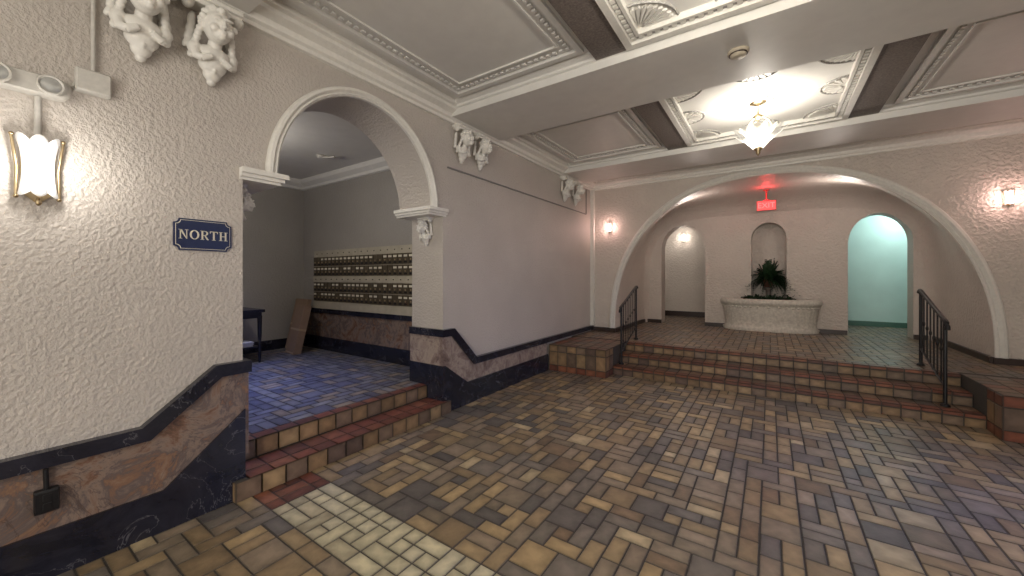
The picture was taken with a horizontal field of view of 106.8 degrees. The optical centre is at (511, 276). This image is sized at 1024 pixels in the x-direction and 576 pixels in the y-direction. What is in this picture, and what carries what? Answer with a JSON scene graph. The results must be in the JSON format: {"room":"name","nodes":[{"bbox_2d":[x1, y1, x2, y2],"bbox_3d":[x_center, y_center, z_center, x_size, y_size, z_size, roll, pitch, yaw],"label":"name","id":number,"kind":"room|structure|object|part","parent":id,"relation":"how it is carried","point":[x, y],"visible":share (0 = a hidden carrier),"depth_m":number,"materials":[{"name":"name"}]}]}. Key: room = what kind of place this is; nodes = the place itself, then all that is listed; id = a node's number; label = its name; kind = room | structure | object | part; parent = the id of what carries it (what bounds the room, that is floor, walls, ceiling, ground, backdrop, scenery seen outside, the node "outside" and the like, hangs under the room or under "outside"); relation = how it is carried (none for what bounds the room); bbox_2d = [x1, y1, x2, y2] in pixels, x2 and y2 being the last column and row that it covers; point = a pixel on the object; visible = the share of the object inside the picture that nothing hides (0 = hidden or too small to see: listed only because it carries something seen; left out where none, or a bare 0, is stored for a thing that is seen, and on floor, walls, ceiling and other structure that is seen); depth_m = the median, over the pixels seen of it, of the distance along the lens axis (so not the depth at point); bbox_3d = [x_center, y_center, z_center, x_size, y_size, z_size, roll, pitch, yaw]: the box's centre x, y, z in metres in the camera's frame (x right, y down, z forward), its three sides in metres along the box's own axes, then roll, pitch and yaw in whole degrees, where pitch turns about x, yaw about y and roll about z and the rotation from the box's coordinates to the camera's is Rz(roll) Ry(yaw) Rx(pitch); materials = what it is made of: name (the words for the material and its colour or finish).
{"room":"apartment building lobby","nodes":[
{"label":"apartment building lobby","id":0,"kind":"room"},
{"bbox_2d":[243,187,303,341],"bbox_3d":[-4.812,-0.175,5.284,0.100,3.150,3.930,0,0,34],"label":"wall","id":1,"kind":"structure","parent":0,"point":[273,232],"depth_m":6.38,"materials":[{"name":"paint"}]},
{"bbox_2d":[0,0,590,459],"bbox_3d":[-0.819,-0.225,4.577,0.500,3.450,12.850,0,0,34],"label":"wall","id":2,"kind":"structure","parent":0,"point":[104,321],"depth_m":2.27,"materials":[{"name":"paint"}]},
{"bbox_2d":[0,61,71,101],"bbox_3d":[-2.334,-0.940,1.816,0.097,0.096,0.300,0,0,34],"label":"emergency light","id":3,"kind":"object","parent":2,"relation":"attached to","point":[46,86],"visible":1,"depth_m":1.83,"materials":[{"name":"white plastic"}]},
{"bbox_2d":[8,131,65,205],"bbox_3d":[-2.312,-0.524,1.855,0.095,0.353,0.179,0,0,34],"label":"wall sconce","id":4,"kind":"object","parent":2,"relation":"attached to","point":[38,155],"visible":1,"depth_m":1.83,"materials":[{"name":"white glass"}]},
{"bbox_2d":[34,95,41,134],"bbox_3d":[-2.337,-0.795,1.872,0.023,0.190,0.024,0,0,34],"label":"conduit","id":5,"kind":"object","parent":2,"relation":"attached to","point":[37,99],"visible":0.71,"depth_m":1.86,"materials":[{"name":"white plastic"}]},
{"bbox_2d":[33,468,59,515],"bbox_3d":[-2.290,1.050,1.871,0.049,0.210,0.080,0,0,34],"label":"outlet box","id":6,"kind":"object","parent":2,"relation":"attached to","point":[47,499],"visible":1,"depth_m":1.86,"materials":[{"name":"metal"}]},
{"bbox_2d":[71,0,111,99],"bbox_3d":[-2.228,-1.350,2.014,0.050,0.760,0.144,0,0,34],"label":"junction box","id":7,"kind":"object","parent":2,"relation":"attached to","point":[86,81],"visible":1,"depth_m":2.02,"materials":[{"name":"white plastic"}]},
{"bbox_2d":[0,358,251,575],"bbox_3d":[-3.198,1.035,1.028,0.555,0.930,4.205,0,0,34],"label":"wainscoting","id":8,"kind":"structure","parent":2,"relation":"attached to","point":[119,490],"depth_m":2.13,"materials":[{"name":"black stone"}]},
{"bbox_2d":[103,0,176,62],"bbox_3d":[-2.033,-1.480,2.107,0.268,0.511,0.321,0,0,34],"label":"corbel","id":9,"kind":"object","parent":2,"relation":"attached to","point":[144,36],"visible":1,"depth_m":2.10,"materials":[{"name":"white paint"}]},
{"bbox_2d":[173,218,230,251],"bbox_3d":[-1.968,-0.265,2.426,0.016,0.196,0.300,0,0,34],"label":"sign","id":10,"kind":"object","parent":2,"relation":"attached to","point":[188,234],"visible":1,"depth_m":2.41,"materials":[{"name":"blue metal"}]},
{"bbox_2d":[181,0,243,86],"bbox_3d":[-1.848,-1.480,2.380,0.268,0.511,0.321,0,0,34],"label":"corbel","id":11,"kind":"object","parent":2,"relation":"attached to","point":[220,22],"visible":1,"depth_m":2.35,"materials":[{"name":"white paint"}]},
{"bbox_2d":[243,184,255,220],"bbox_3d":[-1.994,-0.508,2.812,0.204,0.324,0.170,0,0,34],"label":"corbel","id":12,"kind":"object","parent":2,"relation":"attached to","point":[248,203],"visible":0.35,"depth_m":2.79,"materials":[{"name":"white paint"}]},
{"bbox_2d":[239,166,288,193],"bbox_3d":[-1.971,-0.710,2.851,0.575,0.080,0.300,0,0,34],"label":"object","id":13,"kind":"structure","parent":2,"relation":"attached to","point":[257,180],"depth_m":2.72,"materials":[{"name":"white paint"}]},
{"bbox_2d":[280,157,389,190],"bbox_3d":[-3.365,-1.620,4.300,3.400,0.160,3.730,0,0,34],"label":"crown molding","id":14,"kind":"structure","parent":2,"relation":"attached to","point":[377,165],"depth_m":6.04,"materials":[{"name":"paint"}]},
{"bbox_2d":[265,86,437,206],"bbox_3d":[-1.278,-1.198,3.408,0.055,0.895,1.680,0,0,34],"label":"trim","id":15,"kind":"structure","parent":2,"relation":"attached to","point":[279,133],"depth_m":3.13,"materials":[{"name":"white paint"}]},
{"bbox_2d":[217,0,596,190],"bbox_3d":[-1.226,-1.830,3.373,0.180,0.180,10.400,0,0,34],"label":"crown molding","id":16,"kind":"structure","parent":2,"relation":"attached to","point":[275,19],"depth_m":3.27,"materials":[{"name":"white paint"}]},
{"bbox_2d":[394,205,448,220],"bbox_3d":[-1.018,-0.710,4.253,0.575,0.080,0.290,0,0,34],"label":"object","id":17,"kind":"structure","parent":2,"relation":"attached to","point":[411,214],"depth_m":4.14,"materials":[{"name":"white paint"}]},
{"bbox_2d":[416,217,433,246],"bbox_3d":[-1.005,-0.508,4.268,0.204,0.324,0.170,0,0,34],"label":"corbel","id":18,"kind":"object","parent":2,"relation":"attached to","point":[422,225],"visible":1,"depth_m":4.25,"materials":[{"name":"white paint"}]},
{"bbox_2d":[452,123,473,163],"bbox_3d":[-0.523,-1.524,4.370,0.222,0.423,0.265,0,0,34],"label":"corbel","id":19,"kind":"object","parent":2,"relation":"attached to","point":[467,138],"visible":1,"depth_m":4.33,"materials":[{"name":"white paint"}]},
{"bbox_2d":[473,132,491,170],"bbox_3d":[-0.332,-1.524,4.651,0.222,0.423,0.265,0,0,34],"label":"corbel","id":20,"kind":"object","parent":2,"relation":"attached to","point":[485,147],"visible":0.98,"depth_m":4.61,"materials":[{"name":"white paint"}]},
{"bbox_2d":[409,325,593,410],"bbox_3d":[0.225,1.040,6.065,0.555,0.920,4.275,0,0,34],"label":"wainscot","id":21,"kind":"object","parent":2,"relation":"attached to","point":[441,360],"visible":0.93,"depth_m":4.45,"materials":[{"name":"black stone"}]},
{"bbox_2d":[447,166,586,214],"bbox_3d":[0.371,-1.473,5.869,0.015,0.495,3.885,0,0,34],"label":"rail","id":22,"kind":"object","parent":2,"relation":"attached to","point":[447,166],"depth_m":5.38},
{"bbox_2d":[560,175,574,201],"bbox_3d":[0.983,-1.524,6.586,0.222,0.423,0.265,0,0,34],"label":"corbel","id":23,"kind":"object","parent":2,"relation":"attached to","point":[569,185],"visible":1,"depth_m":6.54,"materials":[{"name":"white paint"}]},
{"bbox_2d":[572,181,584,205],"bbox_3d":[1.236,-1.524,6.959,0.222,0.423,0.265,0,0,34],"label":"corbel","id":24,"kind":"object","parent":2,"relation":"attached to","point":[580,190],"visible":0.94,"depth_m":6.91,"materials":[{"name":"white paint"}]},
{"bbox_2d":[590,190,594,324],"bbox_3d":[1.628,-0.390,7.671,0.070,2.720,0.080,0,0,34],"label":"trim","id":25,"kind":"structure","parent":2,"relation":"attached to","point":[592,192],"depth_m":7.64,"materials":[{"name":"white paint"}]},
{"bbox_2d":[278,111,382,179],"bbox_3d":[-3.406,-1.740,4.328,3.500,0.080,3.930,0,0,34],"label":"ceiling","id":26,"kind":"structure","parent":0,"point":[311,134],"depth_m":4.99,"materials":[{"name":"paint"}]},
{"bbox_2d":[317,154,335,158],"bbox_3d":[-2.590,-1.668,5.269,0.313,0.064,0.125,0,0,34],"label":"sprinkler head","id":27,"kind":"object","parent":26,"relation":"attached to","point":[320,156],"visible":1,"depth_m":5.27},
{"bbox_2d":[243,346,418,459],"bbox_3d":[-3.299,1.288,4.237,3.780,0.144,3.900,0,0,34],"label":"floor","id":28,"kind":"structure","parent":0,"point":[284,388],"depth_m":4.38,"materials":[{"name":"tile"}]},
{"bbox_2d":[243,307,264,362],"bbox_3d":[-4.184,0.838,5.141,0.800,0.755,1.200,0,0,34],"label":"console table","id":29,"kind":"object","parent":28,"relation":"on","point":[248,313],"visible":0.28,"depth_m":5.38,"materials":[{"name":"black paint"}]},
{"bbox_2d":[243,340,253,347],"bbox_3d":[-3.829,0.944,5.298,0.310,0.070,0.300,0,0,34],"label":"papers","id":30,"kind":"object","parent":29,"relation":"on","point":[246,343],"visible":0.42,"depth_m":5.30,"materials":[{"name":"white paper"}]},
{"bbox_2d":[285,304,311,354],"bbox_3d":[-3.450,0.843,6.138,0.344,0.787,0.279,0,0,41],"label":"cardboard box","id":31,"kind":"object","parent":28,"relation":"on","point":[302,312],"visible":0.98,"depth_m":6.05,"materials":[{"name":"brown cardboard"}]},
{"bbox_2d":[304,170,411,306],"bbox_3d":[-2.289,-0.175,5.884,3.400,3.150,0.100,0,0,34],"label":"wall","id":32,"kind":"structure","parent":0,"point":[357,212],"depth_m":5.97,"materials":[{"name":"paint"}]},
{"bbox_2d":[243,307,411,366],"bbox_3d":[-3.365,0.875,4.300,3.400,0.690,3.730,0,0,34],"label":"wainscot","id":33,"kind":"structure","parent":32,"relation":"attached to","point":[375,336],"depth_m":5.82,"materials":[{"name":"black stone"}]},
{"bbox_2d":[313,244,411,315],"bbox_3d":[-2.206,0.043,5.721,2.840,0.965,0.074,0,0,34],"label":"mailbox","id":34,"kind":"object","parent":32,"relation":"attached to","point":[370,279],"visible":0.88,"depth_m":5.67,"materials":[{"name":"brown metal"}]},
{"bbox_2d":[57,368,1023,575],"bbox_3d":[0.662,1.558,1.152,6.000,0.124,8.850,0,0,34],"label":"floor","id":35,"kind":"structure","parent":0,"point":[549,472],"depth_m":2.54,"materials":[{"name":"tile"}]},
{"bbox_2d":[233,383,450,503],"bbox_3d":[-1.488,1.359,3.518,0.584,0.281,2.054,0,0,34],"label":"steps","id":36,"kind":"structure","parent":35,"relation":"on","point":[266,471],"depth_m":3.21,"materials":[{"name":"tile"}]},
{"bbox_2d":[549,337,624,378],"bbox_3d":[1.256,1.290,6.243,0.949,0.420,0.951,0,0,34],"label":"block","id":37,"kind":"object","parent":35,"relation":"on","point":[592,357],"visible":0.99,"depth_m":5.90,"materials":[{"name":"tile"}]},
{"bbox_2d":[572,315,1023,379],"bbox_3d":[4.962,1.190,7.479,5.800,0.220,5.250,0,0,34],"label":"platform","id":38,"kind":"object","parent":35,"relation":"on","point":[887,346],"visible":0.56,"depth_m":6.17,"materials":[{"name":"tile"}]},
{"bbox_2d":[720,297,822,333],"bbox_3d":[5.115,0.760,7.580,1.720,0.638,0.430,0,0,34],"label":"fountain basin","id":39,"kind":"object","parent":38,"relation":"on","point":[760,315],"visible":1,"depth_m":7.39,"materials":[{"name":"stone"}]},
{"bbox_2d":[763,287,773,295],"bbox_3d":[5.315,0.355,7.874,0.240,0.280,0.240,0,0,34],"label":"pedestal","id":40,"kind":"object","parent":39,"relation":"in","point":[768,289],"visible":0.53,"depth_m":7.83,"materials":[{"name":"stone"}]},
{"bbox_2d":[750,258,799,295],"bbox_3d":[5.323,0.019,7.754,0.752,0.814,0.888,0,0,-37],"label":"potted fern","id":41,"kind":"object","parent":40,"relation":"on","point":[768,276],"visible":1,"depth_m":7.75,"materials":[{"name":"green plant"}]},
{"bbox_2d":[741,294,796,299],"bbox_3d":[5.147,0.433,7.606,0.988,0.196,0.394,0,0,34],"label":"foliage","id":42,"kind":"object","parent":39,"relation":"in","point":[770,297],"visible":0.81,"depth_m":7.60,"materials":[{"name":"green plant"}]},
{"bbox_2d":[613,341,986,428],"bbox_3d":[3.300,1.290,5.069,3.750,0.420,0.718,0,0,34],"label":"stairs","id":43,"kind":"structure","parent":35,"relation":"on","point":[914,393],"depth_m":4.72,"materials":[{"name":"tile"}]},
{"bbox_2d":[619,285,637,364],"bbox_3d":[1.923,0.752,6.245,0.080,1.213,0.953,0,0,34],"label":"handrail","id":44,"kind":"object","parent":43,"relation":"on","point":[635,288],"visible":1,"depth_m":6.20,"materials":[{"name":"metal"}]},
{"bbox_2d":[916,289,950,406],"bbox_3d":[4.768,0.752,4.312,0.080,1.213,0.953,0,0,34],"label":"handrail","id":45,"kind":"object","parent":43,"relation":"on","point":[923,296],"visible":1,"depth_m":4.26,"materials":[{"name":"metal"}]},
{"bbox_2d":[961,374,1023,443],"bbox_3d":[5.177,1.290,3.578,1.029,0.420,0.951,0,0,34],"label":"block","id":46,"kind":"object","parent":35,"relation":"on","point":[1001,400],"visible":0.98,"depth_m":3.60,"materials":[{"name":"tile"}]},
{"bbox_2d":[222,0,1023,182],"bbox_3d":[1.084,-1.905,1.772,6.200,0.230,10.550,0,0,34],"label":"ceiling","id":47,"kind":"structure","parent":0,"point":[611,89],"depth_m":3.37,"materials":[{"name":"paint"}]},
{"bbox_2d":[727,45,748,59],"bbox_3d":[1.794,-1.765,3.013,0.150,0.050,0.150,0,0,34],"label":"smoke detector","id":48,"kind":"object","parent":47,"relation":"attached to","point":[739,52],"visible":1,"depth_m":2.98,"materials":[{"name":"plastic"}]},
{"bbox_2d":[730,100,786,155],"bbox_3d":[2.691,-1.619,4.156,0.532,0.600,0.532,0,0,34],"label":"pendant light","id":49,"kind":"object","parent":47,"relation":"hanging from","point":[756,136],"visible":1,"depth_m":4.07,"materials":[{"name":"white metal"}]},
{"bbox_3d":[2.683,-1.619,4.129,0.250,0.600,0.232,0,0,34],"label":"brass stem","id":50,"kind":"part","parent":49,"relation":"part of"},
{"bbox_2d":[665,215,906,322],"bbox_3d":[5.613,-0.350,8.971,7.200,2.900,1.650,0,0,34],"label":"wall","id":51,"kind":"structure","parent":0,"point":[877,244],"depth_m":8.40,"materials":[{"name":"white paint"}]},
{"bbox_2d":[681,234,685,242],"bbox_3d":[4.704,-1.065,10.427,0.127,0.249,0.067,0,0,34],"label":"wall sconce","id":52,"kind":"object","parent":51,"relation":"attached to","point":[683,236],"visible":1,"depth_m":10.41,"materials":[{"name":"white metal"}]},
{"bbox_2d":[665,310,704,316],"bbox_3d":[4.916,1.010,10.303,3.450,0.140,0.030,0,0,34],"label":"baseboard","id":53,"kind":"structure","parent":51,"relation":"attached to","point":[667,312],"depth_m":10.40,"materials":[{"name":"brown wood"}]},
{"bbox_2d":[848,320,906,327],"bbox_3d":[7.687,1.025,8.420,2.950,0.110,0.030,0,0,34],"label":"baseboard","id":54,"kind":"structure","parent":51,"relation":"attached to","point":[850,322],"depth_m":8.24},
{"bbox_2d":[649,208,924,338],"bbox_3d":[5.298,-0.433,7.973,5.800,3.034,0.355,0,0,34],"label":"wall","id":55,"kind":"structure","parent":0,"point":[816,239],"depth_m":7.52,"materials":[{"name":"paint"}]},
{"bbox_2d":[752,224,785,297],"bbox_3d":[5.474,-0.350,8.099,1.150,1.900,0.050,0,0,34],"label":"wall niche","id":56,"kind":"object","parent":55,"relation":"in","point":[769,240],"depth_m":8.08,"materials":[{"name":"paint"}]},
{"bbox_2d":[594,134,1023,358],"bbox_3d":[4.611,-0.433,6.962,5.800,3.034,2.100,0,0,34],"label":"wall","id":57,"kind":"structure","parent":0,"point":[967,180],"depth_m":5.78,"materials":[{"name":"paint"}]},
{"bbox_2d":[607,223,611,232],"bbox_3d":[1.921,-0.966,7.488,0.106,0.208,0.056,0,0,34],"label":"wall sconce","id":58,"kind":"object","parent":57,"relation":"attached to","point":[608,224],"visible":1,"depth_m":7.47,"materials":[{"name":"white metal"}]},
{"bbox_2d":[756,189,775,211],"bbox_3d":[4.644,-1.405,6.940,0.300,0.390,0.100,0,0,34],"label":"exit sign","id":59,"kind":"object","parent":57,"relation":"attached to","point":[765,205],"visible":1,"depth_m":6.92,"materials":[{"name":"red plastic"}]},
{"bbox_2d":[592,319,1023,366],"bbox_3d":[4.599,1.040,6.946,5.800,0.080,2.140,0,0,34],"label":"baseboard","id":60,"kind":"structure","parent":57,"relation":"attached to","point":[984,357],"depth_m":5.79,"materials":[{"name":"brown wood"}]},
{"bbox_2d":[593,117,1023,190],"bbox_3d":[3.980,-1.830,6.034,5.800,0.180,0.144,0,0,34],"label":"crown molding","id":61,"kind":"structure","parent":57,"relation":"attached to","point":[1011,126],"depth_m":5.53,"materials":[{"name":"white paint"}]},
{"bbox_2d":[609,165,1008,358],"bbox_3d":[4.005,-0.370,6.071,5.040,2.740,0.055,0,0,34],"label":"trim","id":62,"kind":"structure","parent":57,"relation":"attached to","point":[998,317],"depth_m":5.19,"materials":[{"name":"white paint"}]},
{"bbox_2d":[1002,190,1014,205],"bbox_3d":[6.090,-0.966,4.655,0.106,0.208,0.056,0,0,34],"label":"wall sconce","id":63,"kind":"object","parent":57,"relation":"attached to","point":[1008,197],"visible":1,"depth_m":4.65,"materials":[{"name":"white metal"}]}
]}

